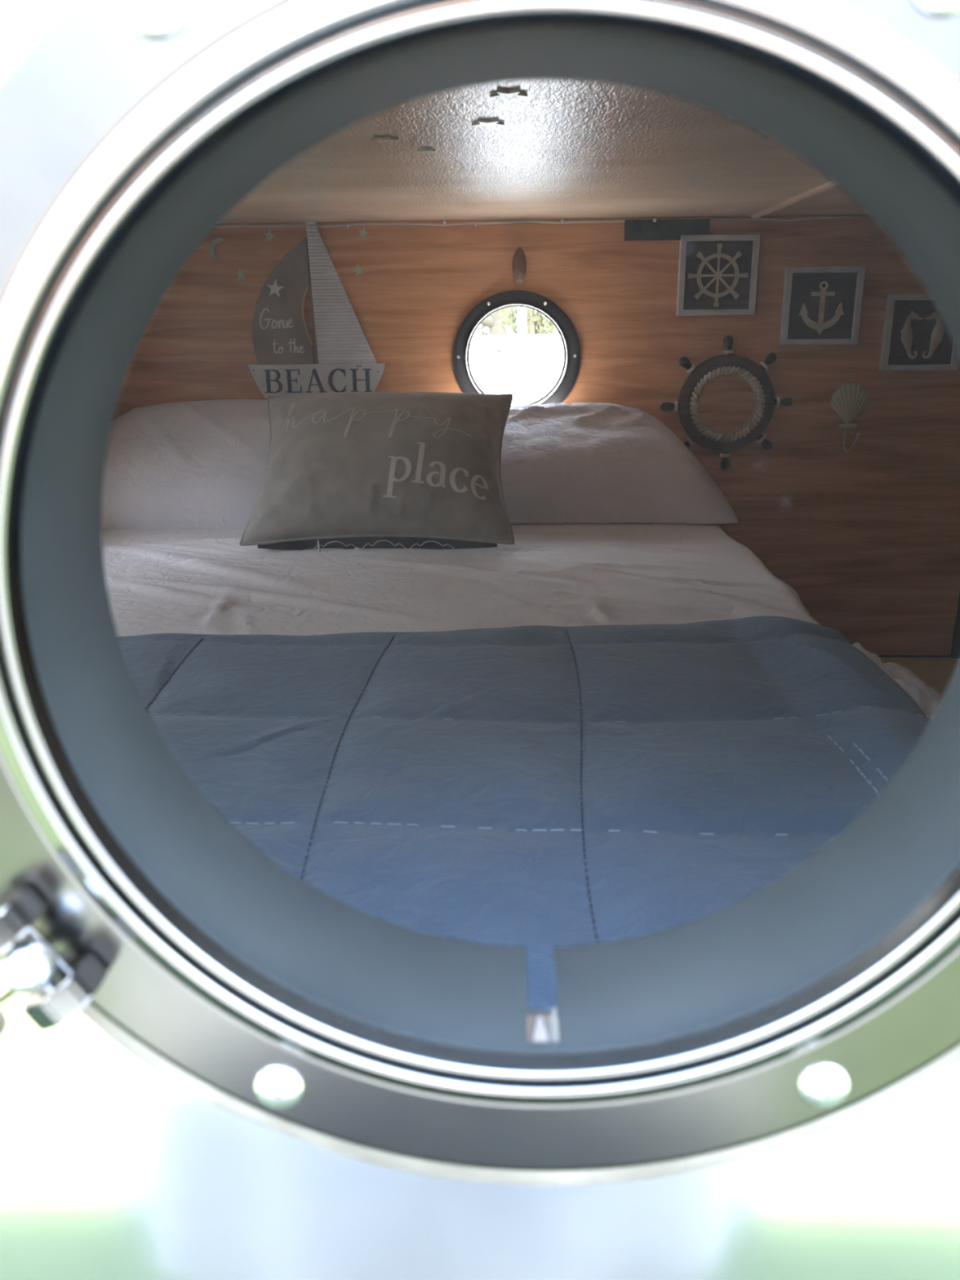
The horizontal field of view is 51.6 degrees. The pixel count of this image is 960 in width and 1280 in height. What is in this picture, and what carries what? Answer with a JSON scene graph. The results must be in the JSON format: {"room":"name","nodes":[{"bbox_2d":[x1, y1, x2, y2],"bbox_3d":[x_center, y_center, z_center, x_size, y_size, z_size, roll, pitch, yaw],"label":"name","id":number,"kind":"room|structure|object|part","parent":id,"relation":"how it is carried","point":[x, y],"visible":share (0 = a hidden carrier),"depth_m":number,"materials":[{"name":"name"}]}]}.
{"room":"boat exterior","nodes":[
{"label":"boat exterior","id":0,"kind":"room"},
{"bbox_2d":[0,0,959,1279],"bbox_3d":[0.010,0.205,0.307,2.720,1.200,0.020,0,18,2],"label":"wall","id":1,"kind":"structure","parent":0,"point":[111,1169],"depth_m":0.28,"materials":[{"name":"paint"}]},
{"bbox_2d":[0,0,959,1185],"bbox_3d":[0.015,-0.007,0.243,0.328,0.328,0.073,0,18,2],"label":"porthole frame","id":2,"kind":"structure","parent":1,"relation":"in","point":[806,1006],"depth_m":0.25,"materials":[{"name":"metal"}]},
{"bbox_2d":[113,213,959,655],"bbox_3d":[0.075,-0.458,2.336,2.700,1.130,0.030,0,18,2],"label":"wall","id":3,"kind":"structure","parent":0,"point":[866,536],"depth_m":2.26,"materials":[{"name":"brown wood"}]},
{"bbox_2d":[208,237,225,262],"bbox_3d":[-0.584,-0.867,2.207,0.039,0.051,0.003,0,18,2],"label":"sticker","id":4,"kind":"object","parent":3,"relation":"attached to","point":[214,242],"visible":1,"depth_m":2.20,"materials":[{"name":"green plastic"}]},
{"bbox_2d":[235,267,245,279],"bbox_3d":[-0.536,-0.820,2.221,0.026,0.026,0.003,0,18,2],"label":"sticker","id":5,"kind":"object","parent":3,"relation":"attached to","point":[241,274],"visible":1,"depth_m":2.22,"materials":[{"name":"green plastic"}]},
{"bbox_2d":[214,224,306,227],"bbox_3d":[-0.482,-0.910,2.183,0.201,0.006,0.010,0,18,2],"label":"string light","id":6,"kind":"object","parent":3,"relation":"attached to","point":[237,225],"depth_m":2.18,"materials":[{"name":"white plastic"}]},
{"bbox_2d":[263,229,275,242],"bbox_3d":[-0.465,-0.894,2.195,0.027,0.027,0.003,0,18,2],"label":"sticker","id":7,"kind":"object","parent":3,"relation":"attached to","point":[268,236],"visible":1,"depth_m":2.19,"materials":[{"name":"green plastic"}]},
{"bbox_2d":[248,222,385,398],"bbox_3d":[-0.374,-0.738,2.233,0.313,0.375,0.020,0,18,2],"label":"sign","id":8,"kind":"object","parent":3,"relation":"attached to","point":[286,356],"visible":0.99,"depth_m":2.24,"materials":[{"name":"grey wood"}]},
{"bbox_2d":[352,262,364,276],"bbox_3d":[-0.271,-0.824,2.211,0.028,0.028,0.003,0,18,2],"label":"sticker","id":9,"kind":"object","parent":3,"relation":"attached to","point":[358,270],"visible":1,"depth_m":2.21,"materials":[{"name":"green plastic"}]},
{"bbox_2d":[358,226,368,239],"bbox_3d":[-0.256,-0.897,2.187,0.025,0.026,0.003,0,18,2],"label":"sticker","id":10,"kind":"object","parent":3,"relation":"attached to","point":[363,233],"visible":1,"depth_m":2.19,"materials":[{"name":"green plastic"}]},
{"bbox_2d":[316,218,624,227],"bbox_3d":[-0.022,-0.910,2.168,0.670,0.012,0.010,0,18,2],"label":"string light","id":11,"kind":"object","parent":3,"relation":"attached to","point":[474,224],"depth_m":2.17,"materials":[{"name":"white plastic"}]},
{"bbox_2d":[453,289,580,406],"bbox_3d":[0.084,-0.649,2.278,0.300,0.300,0.054,0,18,2],"label":"porthole frame","id":12,"kind":"structure","parent":3,"relation":"in","point":[539,303],"depth_m":2.25,"materials":[{"name":"black metal"}]},
{"bbox_2d":[511,246,526,284],"bbox_3d":[0.086,-0.825,2.184,0.032,0.077,0.032,0,18,2],"label":"ornament","id":13,"kind":"object","parent":3,"relation":"attached to","point":[519,263],"visible":1,"depth_m":2.17,"materials":[{"name":"brown wood"}]},
{"bbox_2d":[623,218,710,240],"bbox_3d":[0.407,-0.894,2.163,0.184,0.042,0.010,0,18,2],"label":"pad","id":14,"kind":"object","parent":3,"relation":"attached to","point":[634,229],"visible":1,"depth_m":2.16,"materials":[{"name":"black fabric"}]},
{"bbox_2d":[676,234,760,315],"bbox_3d":[0.523,-0.803,2.185,0.170,0.166,0.018,0,18,2],"label":"picture frame","id":15,"kind":"object","parent":3,"relation":"attached to","point":[717,273],"visible":1,"depth_m":2.18,"materials":[{"name":"grey paint"}]},
{"bbox_2d":[660,335,793,470],"bbox_3d":[0.563,-0.538,2.263,0.300,0.300,0.029,0,18,2],"label":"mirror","id":16,"kind":"object","parent":3,"relation":"attached to","point":[726,402],"visible":1,"depth_m":2.26,"materials":[{"name":"black wood"}]},
{"bbox_3d":[0.435,-0.534,2.272,0.044,0.021,0.022,0,18,2],"label":"handle","id":17,"kind":"part","parent":16,"relation":"part of","materials":[{"name":"brown wood"}]},
{"bbox_3d":[0.469,-0.621,2.243,0.041,0.040,0.022,0,18,2],"label":"handle","id":18,"kind":"part","parent":16,"relation":"part of","materials":[{"name":"brown wood"}]},
{"bbox_3d":[0.478,-0.450,2.298,0.040,0.041,0.022,0,18,2],"label":"handle","id":19,"kind":"part","parent":16,"relation":"part of","materials":[{"name":"brown wood"}]},
{"bbox_3d":[0.569,-0.417,2.306,0.021,0.044,0.022,0,18,2],"label":"handle","id":20,"kind":"part","parent":16,"relation":"part of","materials":[{"name":"brown wood"}]},
{"bbox_2d":[697,373,755,433],"bbox_3d":[0.563,-0.540,2.270,0.144,0.144,0.004,0,18,2],"label":"mirror glass","id":21,"kind":"object","parent":16,"relation":"attached to","point":[726,404],"depth_m":2.27,"materials":[{"name":"white"}]},
{"bbox_3d":[0.557,-0.660,2.227,0.021,0.044,0.022,0,18,2],"label":"handle","id":22,"kind":"part","parent":16,"relation":"part of","materials":[{"name":"brown wood"}]},
{"bbox_3d":[0.657,-0.456,2.290,0.041,0.040,0.022,0,18,2],"label":"handle","id":23,"kind":"part","parent":16,"relation":"part of","materials":[{"name":"brown wood"}]},
{"bbox_3d":[0.648,-0.627,2.235,0.040,0.041,0.022,0,18,2],"label":"handle","id":24,"kind":"part","parent":16,"relation":"part of","materials":[{"name":"brown wood"}]},
{"bbox_3d":[0.691,-0.543,2.261,0.044,0.021,0.022,0,18,2],"label":"handle","id":25,"kind":"part","parent":16,"relation":"part of","materials":[{"name":"brown wood"}]},
{"bbox_2d":[688,215,871,221],"bbox_3d":[0.647,-0.910,2.147,0.388,0.008,0.010,0,18,2],"label":"string light","id":26,"kind":"object","parent":3,"relation":"attached to","point":[848,216],"depth_m":2.15,"materials":[{"name":"white plastic"}]},
{"bbox_2d":[779,266,865,345],"bbox_3d":[0.757,-0.740,2.198,0.168,0.164,0.018,0,18,2],"label":"picture frame","id":27,"kind":"object","parent":3,"relation":"attached to","point":[822,305],"visible":1,"depth_m":2.20,"materials":[{"name":"grey paint"}]},
{"bbox_2d":[830,375,868,451],"bbox_3d":[0.842,-0.514,2.259,0.085,0.168,0.036,0,18,2],"label":"hook","id":28,"kind":"object","parent":3,"relation":"attached to","point":[848,401],"visible":1,"depth_m":2.25,"materials":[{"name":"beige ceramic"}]},
{"bbox_2d":[876,654,950,657],"bbox_3d":[0.849,0.040,2.455,0.619,0.006,0.004,0,18,2],"label":"trim","id":29,"kind":"structure","parent":3,"relation":"attached to","point":[878,655],"depth_m":2.45,"materials":[{"name":"brown wood"}]},
{"bbox_2d":[879,293,958,370],"bbox_3d":[0.985,-0.684,2.209,0.167,0.162,0.018,0,18,2],"label":"picture frame","id":30,"kind":"object","parent":3,"relation":"attached to","point":[915,337],"visible":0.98,"depth_m":2.21,"materials":[{"name":"grey paint"}]},
{"bbox_2d":[950,589,959,658],"bbox_3d":[1.168,-0.059,2.409,0.021,0.217,0.012,0,18,2],"label":"trim","id":31,"kind":"structure","parent":3,"relation":"attached to","point":[955,647],"depth_m":2.42,"materials":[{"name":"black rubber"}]},
{"bbox_2d":[218,80,866,223],"bbox_3d":[0.037,-0.619,1.160,2.700,0.050,2.111,0,18,2],"label":"ceiling","id":32,"kind":"structure","parent":0,"point":[565,148],"depth_m":1.42,"materials":[{"name":"white paint"}]},
{"bbox_2d":[371,134,398,141],"bbox_3d":[-0.113,-0.595,1.175,0.032,0.003,0.031,0,18,2],"label":"sticker","id":33,"kind":"object","parent":32,"relation":"attached to","point":[388,137],"visible":1,"depth_m":1.17,"materials":[{"name":"beige plastic"}]},
{"bbox_2d":[417,146,435,152],"bbox_3d":[-0.068,-0.622,1.258,0.023,0.003,0.022,0,18,2],"label":"sticker","id":34,"kind":"object","parent":32,"relation":"attached to","point":[425,149],"visible":1,"depth_m":1.26,"materials":[{"name":"grey plastic"}]},
{"bbox_2d":[471,119,504,127],"bbox_3d":[0.009,-0.569,1.093,0.036,0.003,0.035,0,18,2],"label":"sticker","id":35,"kind":"object","parent":32,"relation":"attached to","point":[487,123],"visible":1,"depth_m":1.09,"materials":[{"name":"grey plastic"}]},
{"bbox_2d":[489,88,527,99],"bbox_3d":[0.027,-0.524,0.952,0.036,0.003,0.034,0,18,2],"label":"sticker","id":36,"kind":"object","parent":32,"relation":"attached to","point":[506,94],"visible":1,"depth_m":0.95,"materials":[{"name":"white plastic"}]},
{"bbox_2d":[749,180,837,218],"bbox_3d":[0.564,-0.592,1.151,0.022,0.007,2.111,0,18,2],"label":"trim","id":37,"kind":"structure","parent":32,"relation":"attached to","point":[830,184],"depth_m":1.82,"materials":[{"name":"brown wood"}]},
{"bbox_2d":[880,657,959,696],"bbox_3d":[0.048,0.388,1.486,2.700,0.040,2.111,0,18,2],"label":"floor","id":38,"kind":"structure","parent":0,"point":[936,673],"depth_m":2.37,"materials":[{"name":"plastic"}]},
{"bbox_3d":[-0.263,0.225,1.450,1.360,0.297,2.078,0,18,2],"label":"platform","id":39,"kind":"object","parent":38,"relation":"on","visible":0},
{"bbox_2d":[101,524,942,719],"bbox_3d":[-0.213,0.015,1.381,1.504,0.144,2.080,0,18,2],"label":"sheet","id":40,"kind":"object","parent":39,"relation":"on","point":[164,580],"visible":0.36,"depth_m":1.50,"materials":[{"name":"grey fabric"}]},
{"bbox_2d":[101,399,270,529],"bbox_3d":[-0.548,-0.380,2.119,0.681,0.248,0.444,0,18,1],"label":"pillow","id":41,"kind":"object","parent":40,"relation":"on","point":[202,464],"visible":0.38,"depth_m":1.96,"materials":[{"name":"grey fabric"}]},
{"bbox_2d":[239,391,515,551],"bbox_3d":[-0.178,-0.318,1.829,0.479,0.262,0.302,0,18,1],"label":"throw cushion","id":42,"kind":"object","parent":40,"relation":"on","point":[347,470],"visible":1,"depth_m":1.74,"materials":[{"name":"grey fabric"}]},
{"bbox_3d":[-0.281,-0.161,1.733,0.005,0.020,0.020,0,55,1],"label":"zip pull","id":43,"kind":"part","parent":42,"relation":"part of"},
{"bbox_2d":[118,615,930,1008],"bbox_3d":[-0.254,0.155,0.864,1.437,0.121,0.961,0,18,2],"label":"quilt","id":44,"kind":"object","parent":40,"relation":"on","point":[540,788],"visible":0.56,"depth_m":0.87,"materials":[{"name":"blue fabric"}]},
{"bbox_2d":[500,402,738,524],"bbox_3d":[0.180,-0.386,2.104,0.660,0.220,0.438,0,18,3],"label":"pillow","id":45,"kind":"object","parent":40,"relation":"on","point":[562,463],"visible":0.61,"depth_m":1.94,"materials":[{"name":"grey fabric"}]},
{"label":"outside","id":46,"kind":"structure","parent":0,"visible":0},
{"bbox_3d":[0.013,1.236,0.400,44.000,0.049,44.000,0,18,2],"label":"ground","id":47,"kind":"structure","parent":46,"visible":0},
{"bbox_2d":[480,306,513,334],"bbox_3d":[0.148,-2.954,7.772,2.787,3.530,1.274,0,18,2],"label":"tree","id":48,"kind":"object","parent":47,"relation":"on","point":[494,328],"visible":0.02,"depth_m":7.74,"materials":[{"name":"green plant"}]},
{"bbox_2d":[474,310,545,335],"bbox_3d":[0.425,-3.514,10.175,3.144,2.916,1.916,0,18,2],"label":"shrub","id":49,"kind":"object","parent":47,"relation":"on","point":[482,327],"visible":0.02,"depth_m":10.33,"materials":[{"name":"green plant"}]},
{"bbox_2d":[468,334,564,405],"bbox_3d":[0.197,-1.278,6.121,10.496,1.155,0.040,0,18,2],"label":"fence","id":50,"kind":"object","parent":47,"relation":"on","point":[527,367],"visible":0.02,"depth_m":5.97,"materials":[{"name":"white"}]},
{"bbox_2d":[517,306,526,334],"bbox_3d":[0.256,-2.001,6.053,0.056,2.770,0.056,0,18,2],"label":"pole","id":51,"kind":"object","parent":47,"relation":"on","point":[522,311],"visible":0.16,"depth_m":6.05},
{"bbox_2d":[495,306,559,334],"bbox_3d":[0.577,-2.029,6.898,0.980,2.118,0.603,0,18,2],"label":"shrub","id":52,"kind":"object","parent":47,"relation":"on","point":[532,320],"visible":0.03,"depth_m":6.81,"materials":[{"name":"green plant"}]},
{"bbox_3d":[0.540,-1.919,6.956,0.452,1.875,0.155,3,18,12],"label":"stem","id":53,"kind":"part","parent":52,"relation":"part of","materials":[{"name":"green plant"}]}
]}

